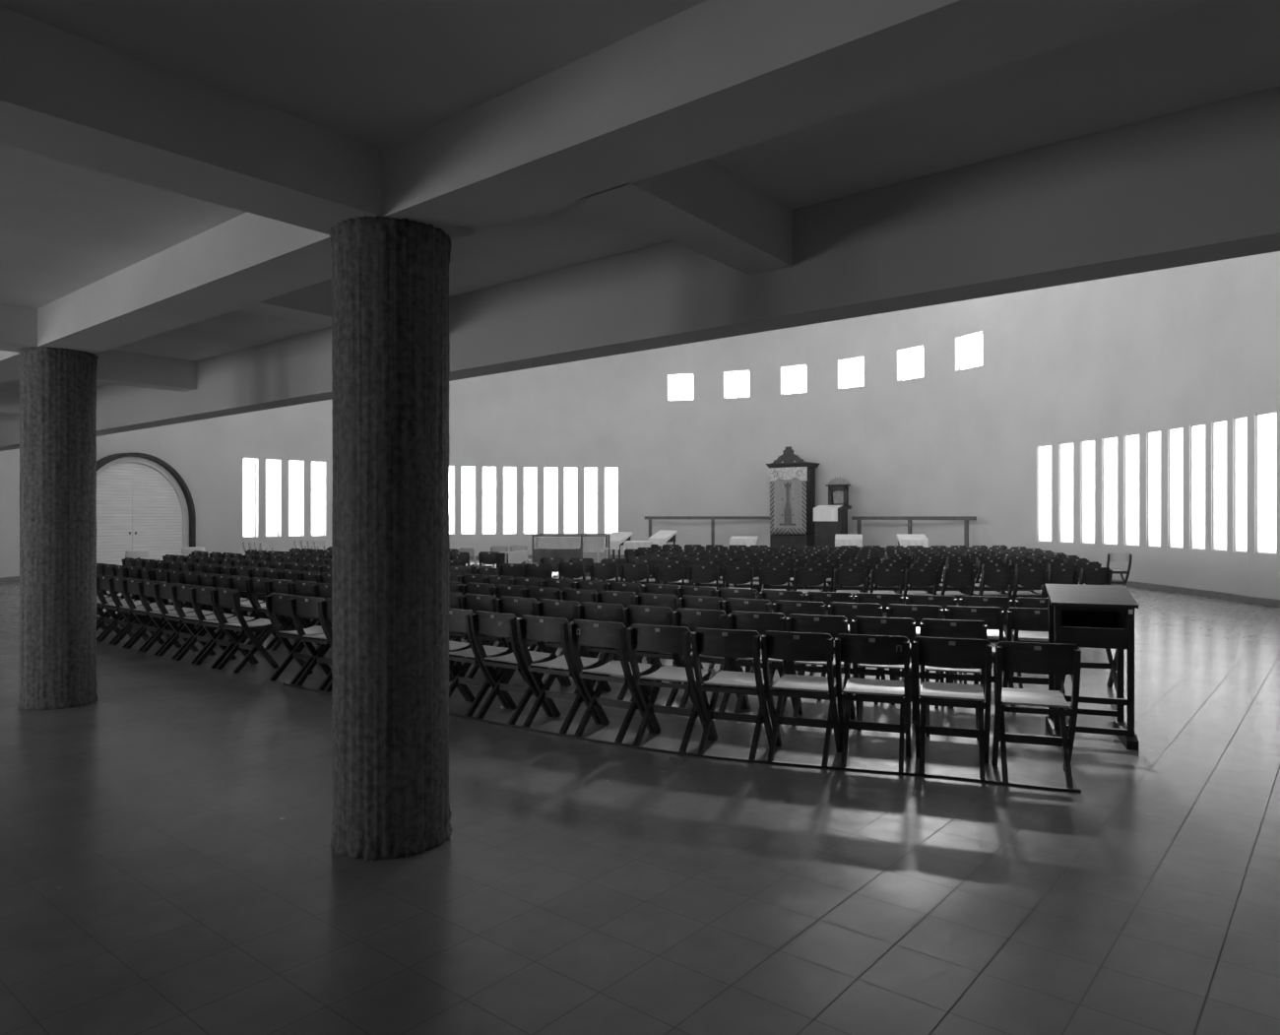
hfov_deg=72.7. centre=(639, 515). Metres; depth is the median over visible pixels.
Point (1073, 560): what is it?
chair
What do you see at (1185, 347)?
wall
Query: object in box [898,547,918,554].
chair
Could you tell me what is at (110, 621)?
folding chair
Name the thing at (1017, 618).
folding chair
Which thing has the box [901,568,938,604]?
chair
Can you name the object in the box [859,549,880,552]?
chair
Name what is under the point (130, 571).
folding chair
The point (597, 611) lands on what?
folding chair
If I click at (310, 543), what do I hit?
folding chair
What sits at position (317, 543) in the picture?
folding chair
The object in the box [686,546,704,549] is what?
chair
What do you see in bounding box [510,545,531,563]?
folding chair
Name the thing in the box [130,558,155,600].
folding chair
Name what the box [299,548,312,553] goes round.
folding chair
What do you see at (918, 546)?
chair
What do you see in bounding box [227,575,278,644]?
folding chair
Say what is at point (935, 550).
chair
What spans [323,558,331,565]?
folding chair
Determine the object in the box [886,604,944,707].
folding chair
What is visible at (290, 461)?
window
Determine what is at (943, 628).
folding chair
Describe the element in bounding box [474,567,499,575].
folding chair
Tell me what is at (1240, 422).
window
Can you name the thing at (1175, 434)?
window
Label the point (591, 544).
table cloth
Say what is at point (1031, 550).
chair
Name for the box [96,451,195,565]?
door
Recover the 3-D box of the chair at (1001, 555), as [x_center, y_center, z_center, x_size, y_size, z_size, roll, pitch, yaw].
[7.065,1.145,17.096,0.442,0.840,0.513,0,0,-12]
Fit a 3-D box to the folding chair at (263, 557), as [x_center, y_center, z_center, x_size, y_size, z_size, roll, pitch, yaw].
[-6.944,1.145,16.442,0.442,0.840,0.513,0,0,39]
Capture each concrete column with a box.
[17,346,98,709]
[329,215,452,860]
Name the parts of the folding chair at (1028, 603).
leg, leg, seat frame, seat, backrest, leg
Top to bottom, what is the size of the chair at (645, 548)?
0.840 m
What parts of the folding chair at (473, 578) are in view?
leg, backrest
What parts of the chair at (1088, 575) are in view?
leg, leg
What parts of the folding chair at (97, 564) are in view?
backrest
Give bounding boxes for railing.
[644,515,769,544]
[851,515,976,547]
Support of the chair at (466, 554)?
on the floor
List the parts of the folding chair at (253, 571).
leg, backrest, seat frame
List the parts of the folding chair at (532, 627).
leg, leg, backrest, seat, seat frame, leg, leg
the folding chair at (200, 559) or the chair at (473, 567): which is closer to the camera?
the chair at (473, 567)
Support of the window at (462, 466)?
in the wall
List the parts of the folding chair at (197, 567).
backrest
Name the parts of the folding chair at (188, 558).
backrest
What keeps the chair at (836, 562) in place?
on the floor
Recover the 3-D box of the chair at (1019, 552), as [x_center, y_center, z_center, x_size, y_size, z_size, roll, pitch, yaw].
[7.891,1.145,18.357,0.442,0.840,0.513,0,0,-13]
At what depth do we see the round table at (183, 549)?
22.36 m
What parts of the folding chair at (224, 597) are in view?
backrest, leg, leg, seat, seat frame, leg, leg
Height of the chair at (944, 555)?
0.840 m
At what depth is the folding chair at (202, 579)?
11.14 m
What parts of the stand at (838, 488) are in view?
panel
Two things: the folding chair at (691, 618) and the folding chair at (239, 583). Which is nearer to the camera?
the folding chair at (691, 618)
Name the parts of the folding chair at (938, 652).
leg, leg, seat, seat frame, backrest, leg, leg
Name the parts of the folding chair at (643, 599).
leg, backrest, leg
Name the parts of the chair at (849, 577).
leg, seat, backrest, leg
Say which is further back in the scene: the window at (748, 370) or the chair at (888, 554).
the window at (748, 370)
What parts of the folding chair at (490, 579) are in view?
leg, backrest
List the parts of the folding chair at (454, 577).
backrest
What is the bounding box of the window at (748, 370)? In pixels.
[725,370,749,397]
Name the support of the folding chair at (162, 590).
on the floor
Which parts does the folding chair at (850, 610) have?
leg, backrest, leg, leg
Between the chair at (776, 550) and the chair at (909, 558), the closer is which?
the chair at (909, 558)
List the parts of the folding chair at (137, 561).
backrest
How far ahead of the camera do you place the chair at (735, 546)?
20.52 m
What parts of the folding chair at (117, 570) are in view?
leg, backrest, leg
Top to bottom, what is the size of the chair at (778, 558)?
0.840 m
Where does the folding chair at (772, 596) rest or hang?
on the floor
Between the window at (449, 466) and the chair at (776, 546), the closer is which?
the chair at (776, 546)
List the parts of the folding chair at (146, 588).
backrest, leg, leg, leg, seat frame, seat, leg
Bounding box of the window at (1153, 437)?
[1147,430,1160,547]
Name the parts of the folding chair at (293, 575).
backrest, leg, leg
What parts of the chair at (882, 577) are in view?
leg, seat, backrest, leg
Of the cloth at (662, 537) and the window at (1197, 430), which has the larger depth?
the cloth at (662, 537)
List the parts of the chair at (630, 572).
leg, leg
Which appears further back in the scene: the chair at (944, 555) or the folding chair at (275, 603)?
the chair at (944, 555)
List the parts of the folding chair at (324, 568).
backrest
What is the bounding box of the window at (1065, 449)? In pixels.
[1059,442,1073,543]
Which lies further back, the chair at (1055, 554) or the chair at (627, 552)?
the chair at (627, 552)
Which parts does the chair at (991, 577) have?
leg, seat, backrest, leg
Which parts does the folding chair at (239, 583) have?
backrest, leg, seat frame, seat, leg, leg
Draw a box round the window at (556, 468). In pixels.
[544,467,557,533]
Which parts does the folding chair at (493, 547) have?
backrest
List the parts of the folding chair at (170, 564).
backrest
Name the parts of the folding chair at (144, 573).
leg, backrest, leg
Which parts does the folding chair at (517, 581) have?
leg, backrest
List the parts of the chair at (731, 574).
leg, leg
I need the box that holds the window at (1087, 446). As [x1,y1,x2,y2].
[1081,439,1094,544]
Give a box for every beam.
[0,0,1205,383]
[0,5,383,234]
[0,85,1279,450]
[0,302,37,352]
[578,158,792,274]
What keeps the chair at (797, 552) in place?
on the floor
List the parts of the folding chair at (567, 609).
leg, backrest, seat frame, leg, leg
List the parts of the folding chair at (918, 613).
leg, leg, backrest, leg, leg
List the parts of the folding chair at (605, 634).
leg, leg, backrest, seat, seat frame, leg, leg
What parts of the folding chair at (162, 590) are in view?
backrest, leg, leg, leg, leg, seat frame, seat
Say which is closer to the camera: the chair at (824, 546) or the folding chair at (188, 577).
the folding chair at (188, 577)
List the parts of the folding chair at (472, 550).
backrest, leg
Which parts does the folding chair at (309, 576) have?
leg, backrest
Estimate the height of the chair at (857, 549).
0.840 m
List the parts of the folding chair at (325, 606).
leg, leg, backrest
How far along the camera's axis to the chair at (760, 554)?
17.09 m
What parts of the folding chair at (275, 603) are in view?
backrest, leg, leg, seat frame, seat, leg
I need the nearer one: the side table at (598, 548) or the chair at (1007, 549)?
the side table at (598, 548)
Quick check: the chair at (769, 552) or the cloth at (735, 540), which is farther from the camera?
the cloth at (735, 540)
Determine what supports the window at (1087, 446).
in the wall
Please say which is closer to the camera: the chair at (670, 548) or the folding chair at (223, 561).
the folding chair at (223, 561)
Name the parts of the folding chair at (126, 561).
backrest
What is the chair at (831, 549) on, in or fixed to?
on the floor
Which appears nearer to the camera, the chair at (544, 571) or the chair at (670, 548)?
the chair at (544, 571)
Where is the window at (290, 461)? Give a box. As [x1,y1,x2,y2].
[288,460,301,536]
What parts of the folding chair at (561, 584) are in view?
leg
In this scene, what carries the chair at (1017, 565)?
on the floor
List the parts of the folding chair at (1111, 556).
leg, backrest, seat, seat frame, leg, leg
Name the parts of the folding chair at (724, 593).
leg, backrest, leg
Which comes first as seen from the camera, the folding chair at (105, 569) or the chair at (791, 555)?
the folding chair at (105, 569)
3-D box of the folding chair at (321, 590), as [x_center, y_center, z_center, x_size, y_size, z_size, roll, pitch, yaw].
[-3.226,1.145,9.509,0.442,0.840,0.513,0,0,36]
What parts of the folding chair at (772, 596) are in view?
leg, backrest, leg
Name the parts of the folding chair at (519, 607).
leg, leg, backrest, seat frame, leg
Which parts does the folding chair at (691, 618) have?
leg, leg, backrest, seat frame, seat, leg, leg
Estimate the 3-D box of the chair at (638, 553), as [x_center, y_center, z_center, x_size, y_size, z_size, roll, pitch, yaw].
[0.178,1.145,18.036,0.442,0.840,0.513,0,0,16]
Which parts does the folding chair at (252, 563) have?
backrest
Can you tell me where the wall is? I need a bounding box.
[0,251,1279,599]
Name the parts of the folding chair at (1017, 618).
leg, leg, backrest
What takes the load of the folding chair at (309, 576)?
on the floor
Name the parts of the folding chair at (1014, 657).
leg, leg, seat, seat frame, backrest, leg, leg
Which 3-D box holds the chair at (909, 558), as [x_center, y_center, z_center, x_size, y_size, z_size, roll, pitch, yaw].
[4.663,1.145,15.826,0.442,0.840,0.513,0,0,0]
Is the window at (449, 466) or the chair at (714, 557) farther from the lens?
the window at (449, 466)
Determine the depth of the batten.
5.46 m
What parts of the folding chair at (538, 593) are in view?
leg, backrest, leg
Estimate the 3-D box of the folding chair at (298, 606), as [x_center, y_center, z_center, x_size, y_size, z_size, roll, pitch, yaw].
[-2.860,1.145,7.981,0.442,0.840,0.513,0,0,34]
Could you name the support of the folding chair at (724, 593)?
on the floor
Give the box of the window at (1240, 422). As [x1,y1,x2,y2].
[1234,415,1246,552]
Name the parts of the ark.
cornice, panel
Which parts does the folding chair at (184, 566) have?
backrest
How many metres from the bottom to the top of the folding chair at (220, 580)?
0.840 m
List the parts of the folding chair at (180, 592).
backrest, leg, leg, leg, leg, seat, seat frame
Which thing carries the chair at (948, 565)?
on the floor
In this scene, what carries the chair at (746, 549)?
on the floor
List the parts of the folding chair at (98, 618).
seat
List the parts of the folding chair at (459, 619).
backrest, leg, leg, seat, seat frame, leg, leg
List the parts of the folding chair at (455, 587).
backrest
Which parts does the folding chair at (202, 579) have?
leg, backrest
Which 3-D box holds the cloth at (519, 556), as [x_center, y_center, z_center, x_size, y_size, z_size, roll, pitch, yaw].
[-2.178,0.774,15.298,0.094,0.332,0.496,0,0,37]
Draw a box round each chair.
[96,563,123,611]
[96,574,135,640]
[96,575,150,643]
[96,596,123,634]
[99,563,134,615]
[108,576,165,647]
[111,564,147,621]
[121,557,133,598]
[121,577,176,651]
[124,566,151,624]
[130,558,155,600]
[136,567,181,626]
[136,579,193,655]
[140,559,170,603]
[150,568,197,629]
[152,559,186,602]
[153,581,213,659]
[162,554,175,562]
[164,560,188,605]
[165,569,206,630]
[170,583,236,663]
[172,555,186,562]
[177,561,208,610]
[180,571,217,633]
[183,555,196,564]
[190,562,232,612]
[190,585,256,668]
[191,550,201,557]
[194,556,209,563]
[194,572,249,638]
[197,551,208,557]
[201,563,232,613]
[206,557,220,564]
[208,551,220,557]
[210,574,265,640]
[211,587,280,673]
[216,565,252,616]
[217,558,233,565]
[220,552,232,558]
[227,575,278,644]
[229,553,242,559]
[230,558,248,596]
[232,566,258,613]
[242,540,255,552]
[242,553,255,560]
[244,559,265,601]
[245,549,256,555]
[247,567,265,619]
[247,576,296,649]
[248,540,260,550]
[254,541,267,551]
[254,554,267,561]
[256,550,266,555]
[256,560,272,569]
[259,541,273,550]
[261,568,291,626]
[264,592,332,684]
[265,550,279,556]
[266,555,283,563]
[266,578,319,653]
[270,561,288,571]
[277,551,292,556]
[280,555,296,564]
[280,569,319,628]
[286,562,306,573]
[288,595,332,690]
[289,547,300,552]
[289,551,303,558]
[290,580,322,652]
[294,539,306,548]
[295,556,313,565]
[298,571,330,622]
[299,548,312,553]
[300,539,313,549]
[302,552,316,557]
[303,563,321,572]
[306,539,319,549]
[309,549,322,557]
[312,557,325,564]
[312,582,332,656]
[313,540,325,549]
[317,572,331,623]
[318,553,332,559]
[319,564,331,574]
[319,598,332,691]
[321,549,332,553]
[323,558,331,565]
[448,551,470,565]
[448,555,465,566]
[448,559,461,566]
[448,566,471,575]
[448,573,462,638]
[448,581,485,644]
[448,592,485,677]
[448,608,511,716]
[448,640,470,701]
[457,547,485,565]
[459,574,487,639]
[459,593,525,680]
[461,581,503,657]
[465,565,493,574]
[469,610,554,724]
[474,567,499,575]
[478,551,499,568]
[484,575,513,640]
[490,545,508,567]
[492,583,536,650]
[495,595,565,685]
[498,563,525,577]
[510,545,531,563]
[511,576,543,647]
[515,615,601,733]
[523,585,582,656]
[524,563,552,579]
[535,598,604,694]
[539,557,571,580]
[541,577,575,590]
[557,561,585,579]
[559,587,616,670]
[568,619,654,742]
[569,557,600,581]
[574,579,608,652]
[576,601,649,700]
[589,562,618,583]
[594,590,657,672]
[600,558,631,582]
[606,581,641,595]
[619,563,648,585]
[622,604,694,705]
[624,548,643,582]
[625,556,652,582]
[626,623,711,752]
[632,559,662,584]
[634,592,692,683]
[635,551,656,556]
[637,547,656,578]
[641,583,679,663]
[646,553,669,584]
[648,549,669,577]
[654,556,679,564]
[654,564,684,587]
[660,551,682,583]
[661,547,680,551]
[662,544,679,547]
[663,560,693,585]
[671,608,745,711]
[673,549,694,583]
[674,554,698,586]
[676,585,715,668]
[678,595,727,684]
[684,544,702,549]
[685,547,704,552]
[685,557,710,579]
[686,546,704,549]
[687,552,709,582]
[688,565,719,590]
[691,628,772,760]
[698,560,725,586]
[699,550,719,586]
[704,554,729,587]
[705,544,723,550]
[708,546,727,549]
[708,548,728,552]
[715,552,737,583]
[715,587,772,672]
[717,557,743,587]
[721,597,781,683]
[722,566,753,588]
[724,550,746,555]
[727,611,795,724]
[728,545,746,550]
[733,546,752,549]
[733,548,753,552]
[733,561,762,599]
[734,555,759,590]
[744,552,767,588]
[748,558,774,586]
[750,545,767,551]
[753,550,773,555]
[756,546,774,576]
[759,548,778,553]
[759,567,790,609]
[759,589,816,675]
[761,630,841,766]
[764,555,788,590]
[767,562,796,590]
[770,553,794,590]
[772,600,827,700]
[773,545,791,551]
[776,550,800,586]
[779,547,798,550]
[782,558,810,589]
[784,548,804,554]
[785,613,855,725]
[792,555,819,589]
[794,567,826,596]
[796,545,814,549]
[797,553,824,591]
[804,547,824,552]
[804,551,827,589]
[804,562,833,601]
[805,591,853,676]
[808,548,829,556]
[813,559,841,589]
[817,545,835,549]
[826,556,851,590]
[828,547,846,553]
[828,553,851,591]
[828,602,885,703]
[832,551,854,559]
[832,568,866,597]
[834,549,855,559]
[834,633,910,771]
[838,562,869,602]
[839,545,858,559]
[849,559,876,595]
[850,547,870,558]
[851,616,915,730]
[854,592,903,680]
[855,556,881,589]
[856,553,880,585]
[858,551,880,591]
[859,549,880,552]
[862,545,881,549]
[866,568,903,594]
[873,563,905,593]
[875,547,895,563]
[878,559,908,593]
[881,545,903,560]
[881,553,909,590]
[883,556,912,590]
[884,551,906,559]
[885,549,905,552]
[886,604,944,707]
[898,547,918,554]
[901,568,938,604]
[905,594,957,680]
[906,545,924,549]
[907,563,941,593]
[908,549,929,556]
[910,551,933,563]
[911,559,943,593]
[912,636,992,778]
[913,553,937,592]
[914,556,943,590]
[919,618,987,740]
[921,547,941,553]
[929,545,947,549]
[934,549,954,567]
[935,568,975,619]
[937,551,959,570]
[938,563,975,602]
[940,559,972,594]
[941,553,964,591]
[941,556,971,599]
[944,605,1003,708]
[945,547,963,551]
[950,545,966,549]
[958,549,977,555]
[959,595,1012,684]
[964,551,985,591]
[965,556,1000,596]
[966,547,984,551]
[968,553,991,590]
[971,545,987,549]
[972,568,1015,622]
[973,563,1011,594]
[974,559,1004,596]
[980,548,1000,553]
[986,553,1018,590]
[988,546,1004,551]
[988,550,1010,556]
[991,640,1081,788]
[997,556,1029,592]
[1002,607,1063,706]
[1003,548,1021,553]
[1003,568,1048,624]
[1006,563,1044,607]
[1009,559,1035,590]
[1010,546,1026,550]
[1011,550,1030,556]
[1011,597,1065,693]
[1022,553,1043,559]
[1024,548,1042,553]
[1029,555,1055,591]
[1030,558,1065,591]
[1031,568,1080,598]
[1033,550,1053,555]
[1039,562,1076,589]
[1044,552,1066,557]
[1055,555,1079,560]
[1062,647,1116,692]
[1064,558,1088,581]
[1074,561,1101,584]
[1079,567,1112,584]
[1105,552,1132,587]
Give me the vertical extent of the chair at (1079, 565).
0.840 m
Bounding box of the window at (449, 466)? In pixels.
[448,465,453,534]
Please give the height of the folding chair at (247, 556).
0.840 m
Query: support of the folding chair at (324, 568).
on the floor
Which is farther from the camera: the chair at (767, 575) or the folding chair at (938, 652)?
the chair at (767, 575)
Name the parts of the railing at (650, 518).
post, handrail, post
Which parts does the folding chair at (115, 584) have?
backrest, leg, leg, leg, leg, seat, seat frame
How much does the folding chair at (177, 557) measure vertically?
0.840 m
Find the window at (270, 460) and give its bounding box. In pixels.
[265,459,278,536]
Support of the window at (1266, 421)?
in the wall
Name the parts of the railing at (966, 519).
post, post, handrail, post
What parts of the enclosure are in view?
post, panel, rail, post, panel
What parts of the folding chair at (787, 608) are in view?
leg, backrest, leg, leg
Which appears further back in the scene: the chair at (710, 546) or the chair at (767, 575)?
the chair at (710, 546)
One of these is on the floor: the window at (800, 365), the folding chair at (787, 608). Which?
the folding chair at (787, 608)
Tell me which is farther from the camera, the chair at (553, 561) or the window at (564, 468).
the window at (564, 468)
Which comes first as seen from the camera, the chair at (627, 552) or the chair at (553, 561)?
the chair at (553, 561)
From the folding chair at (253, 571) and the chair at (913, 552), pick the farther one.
the chair at (913, 552)
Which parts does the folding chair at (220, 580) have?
leg, backrest, leg, seat frame, seat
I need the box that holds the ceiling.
[0,0,1279,389]
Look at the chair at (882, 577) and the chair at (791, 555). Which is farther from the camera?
the chair at (791, 555)
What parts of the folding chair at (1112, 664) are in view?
leg, leg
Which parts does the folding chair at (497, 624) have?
leg, leg, backrest, seat, seat frame, leg, leg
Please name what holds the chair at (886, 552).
on the floor
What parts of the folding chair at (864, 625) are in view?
leg, leg, seat, seat frame, backrest, leg, leg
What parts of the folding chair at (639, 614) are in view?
leg, leg, backrest, seat frame, leg, leg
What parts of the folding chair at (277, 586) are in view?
leg, backrest, leg, seat frame, leg, leg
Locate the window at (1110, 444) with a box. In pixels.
[1102,436,1117,545]
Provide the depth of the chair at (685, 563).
14.27 m
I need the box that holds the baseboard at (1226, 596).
[0,554,1279,606]
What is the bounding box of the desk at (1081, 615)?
[1045,583,1138,750]
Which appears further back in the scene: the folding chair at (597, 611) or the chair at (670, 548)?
the chair at (670, 548)
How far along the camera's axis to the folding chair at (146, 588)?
9.90 m
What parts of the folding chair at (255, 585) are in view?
backrest, seat frame, leg, leg, leg, leg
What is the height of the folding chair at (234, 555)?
0.840 m
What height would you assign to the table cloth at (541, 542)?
0.220 m
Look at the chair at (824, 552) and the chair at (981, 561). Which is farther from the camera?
the chair at (824, 552)
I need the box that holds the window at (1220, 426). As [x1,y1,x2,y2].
[1213,419,1226,551]
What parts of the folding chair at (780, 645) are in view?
leg, leg, backrest, seat frame, seat, leg, leg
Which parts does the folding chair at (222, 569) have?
backrest, leg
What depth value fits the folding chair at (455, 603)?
8.24 m
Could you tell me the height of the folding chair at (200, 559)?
0.840 m
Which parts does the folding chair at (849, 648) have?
leg, leg, backrest, seat frame, seat, leg, leg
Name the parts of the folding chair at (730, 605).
leg, backrest, leg, leg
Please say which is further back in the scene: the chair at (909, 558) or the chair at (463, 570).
the chair at (909, 558)
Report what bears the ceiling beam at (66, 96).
attached to the ceiling
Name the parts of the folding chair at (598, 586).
leg, backrest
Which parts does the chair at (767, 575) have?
leg, seat, backrest, leg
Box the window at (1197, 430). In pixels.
[1191,423,1205,550]
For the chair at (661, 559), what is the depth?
15.47 m
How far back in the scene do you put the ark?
28.92 m
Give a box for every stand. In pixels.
[496,551,525,568]
[612,536,630,576]
[659,534,675,549]
[815,476,851,547]
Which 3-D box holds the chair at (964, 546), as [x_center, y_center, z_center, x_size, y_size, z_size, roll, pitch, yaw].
[7.755,1.145,21.554,0.442,0.840,0.513,0,0,-17]
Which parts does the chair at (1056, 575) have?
leg, backrest, leg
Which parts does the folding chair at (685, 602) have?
leg, backrest, leg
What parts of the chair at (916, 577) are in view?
leg, seat, backrest, leg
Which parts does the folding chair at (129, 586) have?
backrest, leg, leg, seat frame, leg, seat, leg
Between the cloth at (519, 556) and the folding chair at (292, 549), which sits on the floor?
the folding chair at (292, 549)
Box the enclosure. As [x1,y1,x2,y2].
[531,533,609,575]
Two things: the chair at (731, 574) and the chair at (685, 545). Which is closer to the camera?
the chair at (731, 574)
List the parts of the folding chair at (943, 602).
leg, backrest, leg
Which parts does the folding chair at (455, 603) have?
backrest, seat frame, leg, leg, leg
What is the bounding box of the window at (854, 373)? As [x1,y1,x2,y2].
[840,357,863,388]
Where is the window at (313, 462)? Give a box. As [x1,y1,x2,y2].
[311,461,323,535]
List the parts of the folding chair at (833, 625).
leg, leg, backrest, seat, seat frame, leg, leg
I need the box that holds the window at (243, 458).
[243,457,255,537]
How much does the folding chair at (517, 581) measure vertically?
0.840 m
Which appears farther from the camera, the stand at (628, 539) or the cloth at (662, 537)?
the cloth at (662, 537)
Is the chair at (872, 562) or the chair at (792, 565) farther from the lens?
the chair at (872, 562)
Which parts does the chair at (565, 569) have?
leg, leg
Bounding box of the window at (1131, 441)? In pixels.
[1124,433,1139,546]
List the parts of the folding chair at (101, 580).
backrest, leg, leg, leg, leg, seat, seat frame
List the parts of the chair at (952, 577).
leg, seat, backrest, leg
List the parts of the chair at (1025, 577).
leg, seat frame, seat, backrest, leg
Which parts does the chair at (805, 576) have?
leg, seat, backrest, leg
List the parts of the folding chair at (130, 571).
leg, backrest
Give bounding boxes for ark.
[766,446,820,547]
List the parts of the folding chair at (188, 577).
backrest, leg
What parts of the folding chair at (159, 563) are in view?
backrest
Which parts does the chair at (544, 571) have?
leg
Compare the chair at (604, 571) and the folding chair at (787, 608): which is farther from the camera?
the chair at (604, 571)
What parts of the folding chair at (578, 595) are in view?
leg, backrest, leg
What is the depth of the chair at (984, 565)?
13.46 m
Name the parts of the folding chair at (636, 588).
leg, leg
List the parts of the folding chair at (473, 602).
leg, leg, backrest, seat frame, leg, leg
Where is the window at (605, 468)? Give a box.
[604,467,617,533]
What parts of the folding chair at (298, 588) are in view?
backrest, leg, seat frame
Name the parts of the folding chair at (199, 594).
backrest, leg, leg, leg, seat, seat frame, leg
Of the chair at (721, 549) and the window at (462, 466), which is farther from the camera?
the window at (462, 466)
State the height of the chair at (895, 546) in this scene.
0.840 m
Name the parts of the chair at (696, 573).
leg, backrest, leg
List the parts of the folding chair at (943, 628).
leg, leg, seat, seat frame, backrest, leg, leg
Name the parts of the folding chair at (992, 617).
leg, backrest, seat, leg, leg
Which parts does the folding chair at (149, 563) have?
backrest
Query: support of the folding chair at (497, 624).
on the floor
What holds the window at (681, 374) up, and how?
in the wall
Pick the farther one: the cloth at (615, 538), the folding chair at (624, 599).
the cloth at (615, 538)
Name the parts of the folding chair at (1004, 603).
backrest, seat frame, seat, leg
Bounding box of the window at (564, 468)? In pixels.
[564,467,577,533]
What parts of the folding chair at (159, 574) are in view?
backrest, leg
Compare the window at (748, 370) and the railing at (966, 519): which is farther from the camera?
the window at (748, 370)
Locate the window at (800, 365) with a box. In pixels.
[782,365,806,393]
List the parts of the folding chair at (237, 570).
leg, backrest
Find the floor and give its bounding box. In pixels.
[0,558,1279,1034]
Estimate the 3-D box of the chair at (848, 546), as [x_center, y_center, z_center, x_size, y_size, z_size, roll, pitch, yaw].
[5.085,1.145,21.480,0.442,0.840,0.513,0,0,-7]
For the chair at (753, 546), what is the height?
0.840 m
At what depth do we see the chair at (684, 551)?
18.69 m
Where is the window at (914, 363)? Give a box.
[900,346,923,380]
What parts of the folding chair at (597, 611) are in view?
leg, leg, backrest, seat frame, leg, leg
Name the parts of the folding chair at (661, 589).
leg, backrest, leg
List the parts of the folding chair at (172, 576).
backrest, leg, leg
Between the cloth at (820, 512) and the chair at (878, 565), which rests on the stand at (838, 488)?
the cloth at (820, 512)
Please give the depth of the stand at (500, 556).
15.27 m
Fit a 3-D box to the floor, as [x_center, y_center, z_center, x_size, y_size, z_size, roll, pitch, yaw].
[0.375,1.675,13.064,37.728,0.250,33.019,0,0,40]
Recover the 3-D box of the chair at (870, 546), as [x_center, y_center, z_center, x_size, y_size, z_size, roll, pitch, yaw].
[5.636,1.145,21.447,0.442,0.840,0.513,0,0,-5]
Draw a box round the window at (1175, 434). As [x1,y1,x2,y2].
[1168,426,1182,548]
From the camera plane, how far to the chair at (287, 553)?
17.85 m
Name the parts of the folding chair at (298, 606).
backrest, leg, seat, seat frame, leg, leg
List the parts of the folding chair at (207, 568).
backrest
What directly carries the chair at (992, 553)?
on the floor
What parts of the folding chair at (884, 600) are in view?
leg, backrest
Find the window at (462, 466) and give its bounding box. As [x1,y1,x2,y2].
[461,465,474,534]
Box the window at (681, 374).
[668,374,693,400]
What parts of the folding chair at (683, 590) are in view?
leg, backrest, leg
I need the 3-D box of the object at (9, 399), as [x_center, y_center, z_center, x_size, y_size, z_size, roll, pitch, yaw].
[-8.412,-1.508,11.394,0.285,0.315,1.470,0,0,40]
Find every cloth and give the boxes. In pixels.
[505,550,527,563]
[535,536,583,548]
[583,536,605,552]
[604,531,632,549]
[623,540,651,551]
[648,529,677,545]
[729,535,758,546]
[813,505,842,520]
[834,534,862,546]
[896,533,928,547]
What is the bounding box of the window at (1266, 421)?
[1256,411,1276,554]
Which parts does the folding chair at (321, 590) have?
leg, backrest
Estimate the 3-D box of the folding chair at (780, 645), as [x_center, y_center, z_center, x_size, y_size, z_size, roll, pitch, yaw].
[1.054,1.145,5.622,0.442,0.840,0.513,0,0,21]
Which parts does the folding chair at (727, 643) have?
leg, leg, backrest, seat, seat frame, leg, leg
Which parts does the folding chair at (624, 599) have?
leg, leg, backrest, leg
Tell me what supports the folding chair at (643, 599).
on the floor
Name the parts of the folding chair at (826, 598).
leg, backrest, leg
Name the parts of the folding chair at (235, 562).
backrest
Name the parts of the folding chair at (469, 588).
leg, backrest, leg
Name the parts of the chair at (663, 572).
leg, leg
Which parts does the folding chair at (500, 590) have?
leg, backrest, leg, leg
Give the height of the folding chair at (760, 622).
0.840 m
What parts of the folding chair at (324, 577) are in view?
leg, backrest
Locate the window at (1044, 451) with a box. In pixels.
[1037,444,1051,542]
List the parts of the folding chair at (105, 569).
backrest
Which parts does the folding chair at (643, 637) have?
leg, leg, backrest, seat, seat frame, leg, leg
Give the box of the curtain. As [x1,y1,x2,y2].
[769,477,806,534]
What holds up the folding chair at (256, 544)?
on the floor
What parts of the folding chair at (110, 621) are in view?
leg, leg, leg, seat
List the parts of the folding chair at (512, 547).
backrest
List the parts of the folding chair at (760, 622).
leg, leg, backrest, seat frame, seat, leg, leg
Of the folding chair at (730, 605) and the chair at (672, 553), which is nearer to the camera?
the folding chair at (730, 605)
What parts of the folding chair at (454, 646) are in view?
seat, leg, leg, seat frame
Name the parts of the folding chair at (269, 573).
backrest, leg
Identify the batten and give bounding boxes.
[283,682,1081,792]
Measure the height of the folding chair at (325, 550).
0.840 m
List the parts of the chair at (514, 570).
leg, leg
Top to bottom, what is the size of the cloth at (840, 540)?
0.360 m
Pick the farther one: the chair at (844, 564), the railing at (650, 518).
the railing at (650, 518)
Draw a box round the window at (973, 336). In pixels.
[960,332,982,370]
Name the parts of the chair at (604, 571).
leg, leg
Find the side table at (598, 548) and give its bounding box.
[596,547,608,580]
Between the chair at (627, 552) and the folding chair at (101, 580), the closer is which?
the folding chair at (101, 580)

